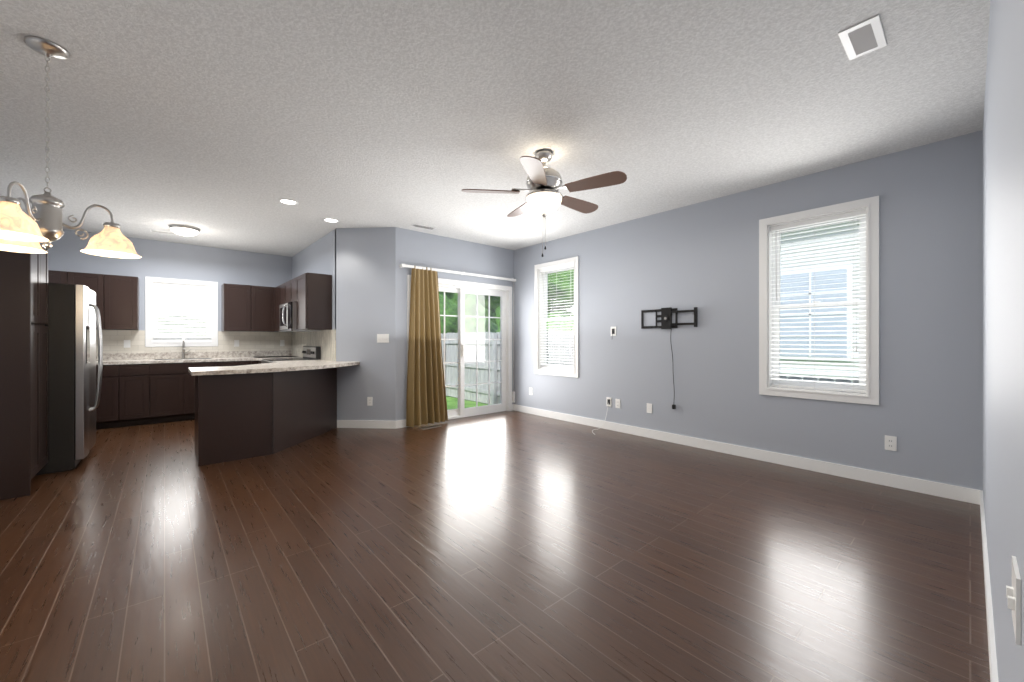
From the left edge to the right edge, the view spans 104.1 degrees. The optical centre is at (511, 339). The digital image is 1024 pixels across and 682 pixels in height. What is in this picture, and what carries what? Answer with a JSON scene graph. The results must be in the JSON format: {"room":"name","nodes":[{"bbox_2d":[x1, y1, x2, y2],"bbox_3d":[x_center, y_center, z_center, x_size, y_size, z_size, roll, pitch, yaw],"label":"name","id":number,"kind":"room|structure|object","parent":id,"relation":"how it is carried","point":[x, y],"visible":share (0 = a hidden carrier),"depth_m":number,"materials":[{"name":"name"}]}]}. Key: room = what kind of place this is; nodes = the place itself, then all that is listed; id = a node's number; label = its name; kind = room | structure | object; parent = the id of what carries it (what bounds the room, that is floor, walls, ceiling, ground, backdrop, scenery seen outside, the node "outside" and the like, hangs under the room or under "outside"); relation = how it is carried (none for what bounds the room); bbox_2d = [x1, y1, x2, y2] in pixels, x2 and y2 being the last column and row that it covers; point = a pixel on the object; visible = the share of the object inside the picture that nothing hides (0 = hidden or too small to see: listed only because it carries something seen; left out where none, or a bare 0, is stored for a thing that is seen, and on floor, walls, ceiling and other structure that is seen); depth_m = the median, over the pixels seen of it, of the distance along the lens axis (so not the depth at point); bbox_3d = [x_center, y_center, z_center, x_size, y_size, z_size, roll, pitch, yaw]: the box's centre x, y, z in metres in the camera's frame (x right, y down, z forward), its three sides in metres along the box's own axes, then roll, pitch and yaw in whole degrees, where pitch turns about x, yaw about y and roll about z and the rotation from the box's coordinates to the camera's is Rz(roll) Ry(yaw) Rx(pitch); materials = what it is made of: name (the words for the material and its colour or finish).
{"room":"living room","nodes":[
{"label":"living room","id":0,"kind":"room"},
{"bbox_2d":[48,229,291,346],"bbox_3d":[-5.320,-0.163,6.406,3.470,2.740,0.150,0,0,-41],"label":"wall","id":1,"kind":"structure","parent":0,"point":[172,260],"depth_m":6.30,"materials":[{"name":"grey paint"}]},
{"bbox_2d":[52,270,75,284],"bbox_3d":[-6.176,-0.528,5.333,0.465,0.770,0.341,0,0,-41],"label":"upper cabinet","id":2,"kind":"object","parent":1,"relation":"attached to","point":[61,277],"depth_m":5.30,"materials":[{"name":"black wood"}]},
{"bbox_2d":[76,272,111,329],"bbox_3d":[-5.914,-0.528,5.561,0.459,0.770,0.341,0,0,-41],"label":"upper cabinet","id":3,"kind":"object","parent":1,"relation":"attached to","point":[101,284],"depth_m":5.54,"materials":[{"name":"black wood"}]},
{"bbox_2d":[112,275,138,329],"bbox_3d":[-5.675,-0.528,5.769,0.402,0.770,0.341,0,0,-41],"label":"upper cabinet","id":4,"kind":"object","parent":1,"relation":"attached to","point":[125,289],"depth_m":5.69,"materials":[{"name":"black wood"}]},
{"bbox_2d":[145,276,217,346],"bbox_3d":[-5.289,-0.428,6.416,0.890,1.070,0.167,0,0,-41],"label":"kitchen window","id":5,"kind":"structure","parent":1,"relation":"in","point":[167,297],"depth_m":6.38,"materials":[{"name":"white"}]},
{"bbox_2d":[96,350,291,361],"bbox_3d":[-5.263,0.247,6.340,3.166,0.100,0.020,0,0,-41],"label":"backsplash","id":6,"kind":"structure","parent":1,"relation":"attached to","point":[192,353],"depth_m":6.61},
{"bbox_2d":[220,283,243,333],"bbox_3d":[-4.601,-0.528,6.704,0.427,0.770,0.341,0,0,-41],"label":"upper cabinet","id":7,"kind":"object","parent":1,"relation":"attached to","point":[232,295],"depth_m":6.54,"materials":[{"name":"black wood"}]},
{"bbox_2d":[244,285,271,333],"bbox_3d":[-4.354,-0.528,6.894,0.423,0.770,0.379,0,0,-41],"label":"upper cabinet","id":8,"kind":"object","parent":1,"relation":"attached to","point":[257,299],"depth_m":6.75,"materials":[{"name":"black wood"}]},
{"bbox_2d":[300,358,327,361],"bbox_3d":[-2.968,0.317,5.633,0.633,0.040,0.400,0,0,-41],"label":"countertop","id":9,"kind":"structure","parent":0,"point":[322,359],"depth_m":5.72,"materials":[{"name":"beige stone"}]},
{"bbox_2d":[292,227,395,420],"bbox_3d":[-2.880,-0.163,6.466,0.590,2.740,3.265,0,0,-41],"label":"wall","id":10,"kind":"structure","parent":0,"point":[365,286],"depth_m":5.46,"materials":[{"name":"grey paint"}]},
{"bbox_2d":[272,285,279,333],"bbox_3d":[-3.862,-0.528,6.857,0.375,0.770,0.437,0,0,-41],"label":"upper cabinet","id":11,"kind":"object","parent":10,"relation":"attached to","point":[275,290],"depth_m":6.87,"materials":[{"name":"black wood"}]},
{"bbox_2d":[284,281,287,303],"bbox_3d":[-3.347,-0.733,6.290,0.341,0.360,0.437,0,0,-41],"label":"upper cabinet","id":12,"kind":"object","parent":10,"relation":"attached to","point":[286,283],"depth_m":6.26,"materials":[{"name":"black wood"}]},
{"bbox_2d":[288,278,295,301],"bbox_3d":[-3.134,-0.733,6.047,0.341,0.360,0.437,0,0,-41],"label":"upper cabinet","id":13,"kind":"object","parent":10,"relation":"attached to","point":[291,283],"depth_m":5.96,"materials":[{"name":"black wood"}]},
{"bbox_2d":[280,302,320,331],"bbox_3d":[-3.294,-0.338,6.122,0.462,0.420,0.754,0,0,-41],"label":"over-the-range microwave","id":14,"kind":"object","parent":13,"relation":"attached to","point":[288,317],"visible":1,"depth_m":5.87,"materials":[{"name":"silver metal"}]},
{"bbox_2d":[280,283,307,333],"bbox_3d":[-3.634,-0.528,6.620,0.341,0.770,0.437,0,0,-41],"label":"upper cabinet","id":15,"kind":"object","parent":10,"relation":"attached to","point":[282,285],"depth_m":6.57,"materials":[{"name":"black wood"}]},
{"bbox_2d":[296,272,331,329],"bbox_3d":[-2.827,-0.528,5.693,0.341,0.770,0.500,0,0,-41],"label":"upper cabinet","id":16,"kind":"object","parent":10,"relation":"attached to","point":[313,290],"depth_m":5.52,"materials":[{"name":"black wood"}]},
{"bbox_2d":[367,397,372,405],"bbox_3d":[-1.941,0.841,5.449,0.072,0.118,0.008,0,0,4],"label":"electrical outlet","id":17,"kind":"object","parent":10,"relation":"attached to","point":[369,401],"visible":1,"depth_m":5.45,"materials":[{"name":"white plastic"}]},
{"bbox_2d":[377,334,388,342],"bbox_3d":[-1.759,-0.020,5.434,0.165,0.118,0.014,0,0,4],"label":"light switch","id":18,"kind":"object","parent":10,"relation":"attached to","point":[382,338],"visible":1,"depth_m":5.43,"materials":[{"name":"white plastic"}]},
{"bbox_2d":[396,227,513,420],"bbox_3d":[-0.771,-0.163,6.237,2.290,2.740,0.150,0,0,-41],"label":"wall","id":19,"kind":"structure","parent":0,"point":[417,248],"depth_m":5.82,"materials":[{"name":"grey paint"}]},
{"bbox_2d":[337,419,406,428],"bbox_3d":[-1.937,1.155,5.505,0.767,0.105,0.603,0,0,-41],"label":"baseboard","id":20,"kind":"structure","parent":19,"relation":"attached to","point":[340,423],"depth_m":5.45,"materials":[{"name":"white wood"}]},
{"bbox_2d":[399,264,515,426],"bbox_3d":[-0.708,0.074,6.085,2.075,2.225,0.161,0,0,-41],"label":"curtain","id":21,"kind":"object","parent":19,"relation":"attached to","point":[426,402],"visible":0.98,"depth_m":5.63,"materials":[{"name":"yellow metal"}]},
{"bbox_2d":[407,275,511,426],"bbox_3d":[-0.776,0.152,6.220,1.920,2.110,0.165,0,0,-41],"label":"slider","id":22,"kind":"object","parent":19,"relation":"in","point":[462,288],"visible":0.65,"depth_m":6.41,"materials":[{"name":"white"}]},
{"bbox_2d":[0,410,989,681],"bbox_3d":[-0.547,1.237,3.004,6.200,0.060,11.550,0,0,-41],"label":"floor","id":23,"kind":"structure","parent":0,"point":[508,546],"depth_m":2.13,"materials":[{"name":"brown wood"}]},
{"bbox_2d":[0,242,43,499],"bbox_3d":[-4.092,0.147,3.044,0.603,2.120,0.389,0,0,-41],"label":"tall cabinet","id":24,"kind":"object","parent":23,"relation":"on","point":[21,274],"depth_m":3.07,"materials":[{"name":"black wood"}]},
{"bbox_2d":[44,247,51,465],"bbox_3d":[-4.262,0.147,3.239,0.603,2.120,0.377,0,0,-41],"label":"tall cabinet","id":25,"kind":"object","parent":23,"relation":"on","point":[47,273],"depth_m":3.53,"materials":[{"name":"black wood"}]},
{"bbox_2d":[36,283,102,474],"bbox_3d":[-4.574,0.347,3.850,0.878,1.720,0.910,0,0,-41],"label":"refrigerator","id":26,"kind":"object","parent":23,"relation":"on","point":[74,317],"visible":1,"depth_m":3.69,"materials":[{"name":"silver metal"}]},
{"bbox_2d":[96,362,127,429],"bbox_3d":[-5.736,0.772,5.524,0.576,0.870,0.631,0,0,-41],"label":"base cabinet","id":27,"kind":"object","parent":23,"relation":"on","point":[112,410],"depth_m":5.41,"materials":[{"name":"black wood"}]},
{"bbox_2d":[128,362,155,425],"bbox_3d":[-5.446,0.772,5.776,0.426,0.870,0.631,0,0,-41],"label":"base cabinet","id":28,"kind":"object","parent":23,"relation":"on","point":[141,375],"depth_m":5.60,"materials":[{"name":"black wood"}]},
{"bbox_2d":[156,362,207,422],"bbox_3d":[-5.046,0.772,6.125,0.866,0.870,0.631,0,0,-41],"label":"base cabinet","id":29,"kind":"object","parent":23,"relation":"on","point":[173,383],"depth_m":5.82,"materials":[{"name":"black wood"}]},
{"bbox_2d":[96,354,295,365],"bbox_3d":[-5.062,0.317,6.109,3.166,0.040,0.633,0,0,-41],"label":"countertop","id":30,"kind":"structure","parent":29,"relation":"on","point":[281,355],"depth_m":6.05,"materials":[{"name":"beige stone"}]},
{"bbox_2d":[181,338,189,358],"bbox_3d":[-5.119,0.136,6.269,0.116,0.320,0.223,0,0,-41],"label":"kitchen faucet","id":31,"kind":"object","parent":30,"relation":"on","point":[183,350],"visible":0.98,"depth_m":6.30,"materials":[{"name":"silver metal"}]},
{"bbox_2d":[208,358,251,365],"bbox_3d":[-4.556,0.772,6.526,0.632,0.870,0.670,0,0,-41],"label":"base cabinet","id":32,"kind":"object","parent":23,"relation":"on","point":[245,359],"depth_m":6.26,"materials":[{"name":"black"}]},
{"bbox_2d":[192,370,336,465],"bbox_3d":[-2.810,0.772,4.764,1.533,0.870,1.233,0,0,-41],"label":"base cabinet","id":33,"kind":"object","parent":23,"relation":"on","point":[233,396],"depth_m":4.14,"materials":[{"name":"black wood"}]},
{"bbox_2d":[184,361,359,377],"bbox_3d":[-2.697,0.317,4.778,1.828,0.040,1.244,0,0,-41],"label":"countertop","id":34,"kind":"structure","parent":33,"relation":"on","point":[221,367],"depth_m":4.43,"materials":[{"name":"beige stone"}]},
{"bbox_2d":[252,358,299,361],"bbox_3d":[-3.777,0.772,6.523,0.684,0.870,0.473,0,0,-41],"label":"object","id":35,"kind":"object","parent":23,"relation":"on","point":[253,359],"depth_m":6.41,"materials":[{"name":"beige"}]},
{"bbox_2d":[261,346,320,363],"bbox_3d":[-3.385,0.654,6.043,0.703,1.105,0.754,0,0,-41],"label":"range","id":36,"kind":"object","parent":23,"relation":"on","point":[311,352],"visible":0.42,"depth_m":6.02,"materials":[{"name":"silver metal"}]},
{"bbox_2d":[420,425,440,428],"bbox_3d":[-1.122,1.204,5.507,0.300,0.006,0.110,0,0,-41],"label":"floor vent","id":37,"kind":"object","parent":23,"relation":"in","point":[428,427],"visible":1,"depth_m":5.48,"materials":[{"name":"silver metal"}]},
{"bbox_2d":[0,0,989,256],"bbox_3d":[-0.547,-1.573,3.004,6.200,0.080,11.550,0,0,-41],"label":"ceiling","id":38,"kind":"structure","parent":0,"point":[224,124],"depth_m":2.61,"materials":[{"name":"paint"}]},
{"bbox_2d":[0,36,141,258],"bbox_3d":[-2.387,-1.004,2.103,0.635,1.058,0.657,0,0,-41],"label":"chandelier","id":39,"kind":"object","parent":38,"relation":"hanging from","point":[21,231],"visible":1,"depth_m":2.08,"materials":[{"name":"silver metal"}]},
{"bbox_2d":[150,229,177,234],"bbox_3d":[-4.952,-1.527,5.686,0.300,0.011,0.120,0,0,-41],"label":"ceiling vent","id":40,"kind":"object","parent":38,"relation":"in","point":[157,231],"visible":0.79,"depth_m":5.67,"materials":[{"name":"white metal"}]},
{"bbox_2d":[169,224,199,235],"bbox_3d":[-4.471,-1.478,5.455,0.336,0.110,0.336,0,0,-41],"label":"flush ceiling light","id":41,"kind":"object","parent":38,"relation":"attached to","point":[183,230],"visible":1,"depth_m":5.36,"materials":[{"name":"white glass"}]},
{"bbox_2d":[278,199,298,204],"bbox_3d":[-2.482,-1.529,4.429,0.200,0.008,0.200,0,0,-41],"label":"recessed light","id":42,"kind":"object","parent":38,"relation":"in","point":[288,201],"visible":1,"depth_m":4.42,"materials":[{"name":"white glass"}]},
{"bbox_2d":[323,218,339,222],"bbox_3d":[-2.319,-1.529,5.115,0.200,0.008,0.200,0,0,-41],"label":"recessed light","id":43,"kind":"object","parent":38,"relation":"in","point":[331,220],"visible":0.98,"depth_m":5.12,"materials":[{"name":"white"}]},
{"bbox_2d":[410,224,436,229],"bbox_3d":[-1.200,-1.527,5.413,0.330,0.011,0.130,0,0,-41],"label":"ceiling vent","id":44,"kind":"object","parent":38,"relation":"in","point":[423,226],"visible":0.96,"depth_m":5.40,"materials":[{"name":"white metal"}]},
{"bbox_2d":[461,149,626,256],"bbox_3d":[0.307,-1.105,3.317,1.237,0.854,1.292,0,0,-41],"label":"ceiling fan","id":45,"kind":"object","parent":38,"relation":"hanging from","point":[544,196],"visible":1,"depth_m":3.17,"materials":[{"name":"silver metal"}]},
{"bbox_2d":[838,14,886,59],"bbox_3d":[1.786,-1.527,2.030,0.290,0.011,0.150,0,0,-41],"label":"ceiling vent","id":46,"kind":"object","parent":38,"relation":"in","point":[863,38],"visible":1,"depth_m":2.02,"materials":[{"name":"white"}]},
{"bbox_2d":[514,130,982,489],"bbox_3d":[1.781,-0.163,4.936,0.150,2.740,5.465,0,0,-41],"label":"wall","id":47,"kind":"structure","parent":0,"point":[927,411],"depth_m":3.95,"materials":[{"name":"grey paint"}]},
{"bbox_2d":[534,256,578,377],"bbox_3d":[0.714,-0.328,6.141,0.167,1.750,0.895,0,0,-41],"label":"window","id":48,"kind":"structure","parent":47,"relation":"in","point":[542,271],"depth_m":6.20,"materials":[{"name":"white plastic"}]},
{"bbox_2d":[606,397,611,406],"bbox_3d":[1.303,0.835,5.365,0.007,0.125,0.078,0,0,-41],"label":"outlet","id":49,"kind":"object","parent":47,"relation":"attached to","point":[609,400],"visible":1,"depth_m":5.36,"materials":[{"name":"white plastic"}]},
{"bbox_2d":[611,327,615,335],"bbox_3d":[1.349,-0.113,5.312,0.007,0.125,0.085,0,0,-41],"label":"outlet","id":50,"kind":"object","parent":47,"relation":"attached to","point":[613,330],"visible":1,"depth_m":5.31,"materials":[{"name":"white plastic"}]},
{"bbox_2d":[615,399,619,407],"bbox_3d":[1.395,0.841,5.259,0.008,0.118,0.072,0,0,-41],"label":"electrical outlet","id":51,"kind":"object","parent":47,"relation":"attached to","point":[617,403],"visible":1,"depth_m":5.26,"materials":[{"name":"white plastic"}]},
{"bbox_2d":[647,403,651,412],"bbox_3d":[1.692,0.844,4.918,0.008,0.118,0.072,0,0,-41],"label":"electrical outlet","id":52,"kind":"object","parent":47,"relation":"attached to","point":[649,407],"visible":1,"depth_m":4.91,"materials":[{"name":"white plastic"}]},
{"bbox_2d":[641,307,697,328],"bbox_3d":[1.839,-0.253,4.717,0.049,0.254,0.700,0,0,-41],"label":"mount","id":53,"kind":"object","parent":47,"relation":"attached to","point":[666,318],"visible":1,"depth_m":4.70,"materials":[{"name":"black metal"}]},
{"bbox_2d":[670,327,675,408],"bbox_3d":[1.880,0.327,4.663,0.030,0.960,0.054,0,0,-41],"label":"cable","id":54,"kind":"object","parent":53,"relation":"hanging from","point":[673,406],"visible":0.98,"depth_m":4.66,"materials":[{"name":"black plastic"}]},
{"bbox_2d":[513,404,976,503],"bbox_3d":[1.727,1.155,4.869,0.020,0.105,5.195,0,0,-41],"label":"baseboard","id":55,"kind":"structure","parent":47,"relation":"attached to","point":[964,494],"depth_m":3.80,"materials":[{"name":"white wood"}]},
{"bbox_2d":[759,196,878,404],"bbox_3d":[2.827,-0.328,3.715,0.167,1.750,0.890,0,0,-41],"label":"window","id":56,"kind":"structure","parent":47,"relation":"in","point":[864,212],"depth_m":3.66,"materials":[{"name":"white"}]},
{"bbox_2d":[885,435,896,450],"bbox_3d":[3.115,0.851,3.283,0.008,0.118,0.072,0,0,-41],"label":"electrical outlet","id":57,"kind":"object","parent":47,"relation":"attached to","point":[891,443],"visible":1,"depth_m":3.28,"materials":[{"name":"white plastic"}]},
{"bbox_2d":[983,0,1023,681],"bbox_3d":[1.949,-0.163,1.538,4.360,2.740,0.120,0,0,-41],"label":"wall","id":58,"kind":"structure","parent":0,"point":[1003,307],"depth_m":1.06,"materials":[{"name":"grey paint"}]},
{"bbox_2d":[977,490,998,681],"bbox_3d":[1.841,1.155,1.533,4.190,0.105,0.013,0,0,-41],"label":"baseboard","id":59,"kind":"structure","parent":58,"relation":"attached to","point":[989,611],"depth_m":1.70,"materials":[{"name":"white wood"}]},
{"bbox_2d":[1006,556,1020,645],"bbox_3d":[0.947,0.487,0.755,0.115,0.118,0.014,0,0,-41],"label":"light switch","id":60,"kind":"object","parent":58,"relation":"attached to","point":[1013,594],"visible":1,"depth_m":0.72,"materials":[{"name":"white plastic"}]},
{"label":"outside","id":61,"kind":"structure","parent":0,"visible":0},
{"bbox_2d":[446,396,491,409],"bbox_3d":[-0.668,1.757,15.994,70.000,0.200,75.000,0,0,-41],"label":"ground","id":62,"kind":"structure","parent":61,"point":[454,402],"depth_m":10.37,"materials":[{"name":"green plant"}]},
{"bbox_2d":[158,291,497,337],"bbox_3d":[-5.990,-1.772,11.792,14.602,7.030,3.573,0,0,-41],"label":"tree","id":63,"kind":"object","parent":62,"relation":"on","point":[468,320],"depth_m":14.11,"materials":[{"name":"green plant"}]},
{"bbox_2d":[441,330,573,403],"bbox_3d":[0.358,0.726,8.944,0.148,1.862,7.340,0,0,-41],"label":"fence","id":64,"kind":"object","parent":62,"relation":"on","point":[482,346],"depth_m":10.35,"materials":[{"name":"white wood"}]},
{"bbox_2d":[478,269,573,331],"bbox_3d":[0.714,-1.201,12.148,2.875,5.507,4.445,0,0,-41],"label":"tree","id":65,"kind":"object","parent":62,"relation":"on","point":[553,289],"depth_m":10.76,"materials":[{"name":"green plant"}]},
{"bbox_2d":[780,375,858,384],"bbox_3d":[4.728,1.036,3.242,0.148,1.241,6.680,0,0,-41],"label":"fence","id":66,"kind":"object","parent":62,"relation":"on","point":[821,379],"depth_m":4.64,"materials":[{"name":"grey wood"}]},
{"bbox_2d":[780,221,858,383],"bbox_3d":[10.356,-1.418,7.294,8.700,6.150,14.000,0,0,-41],"label":"neighbor house","id":67,"kind":"structure","parent":62,"relation":"on","point":[826,274],"depth_m":6.92,"materials":[{"name":"white"}]}
]}

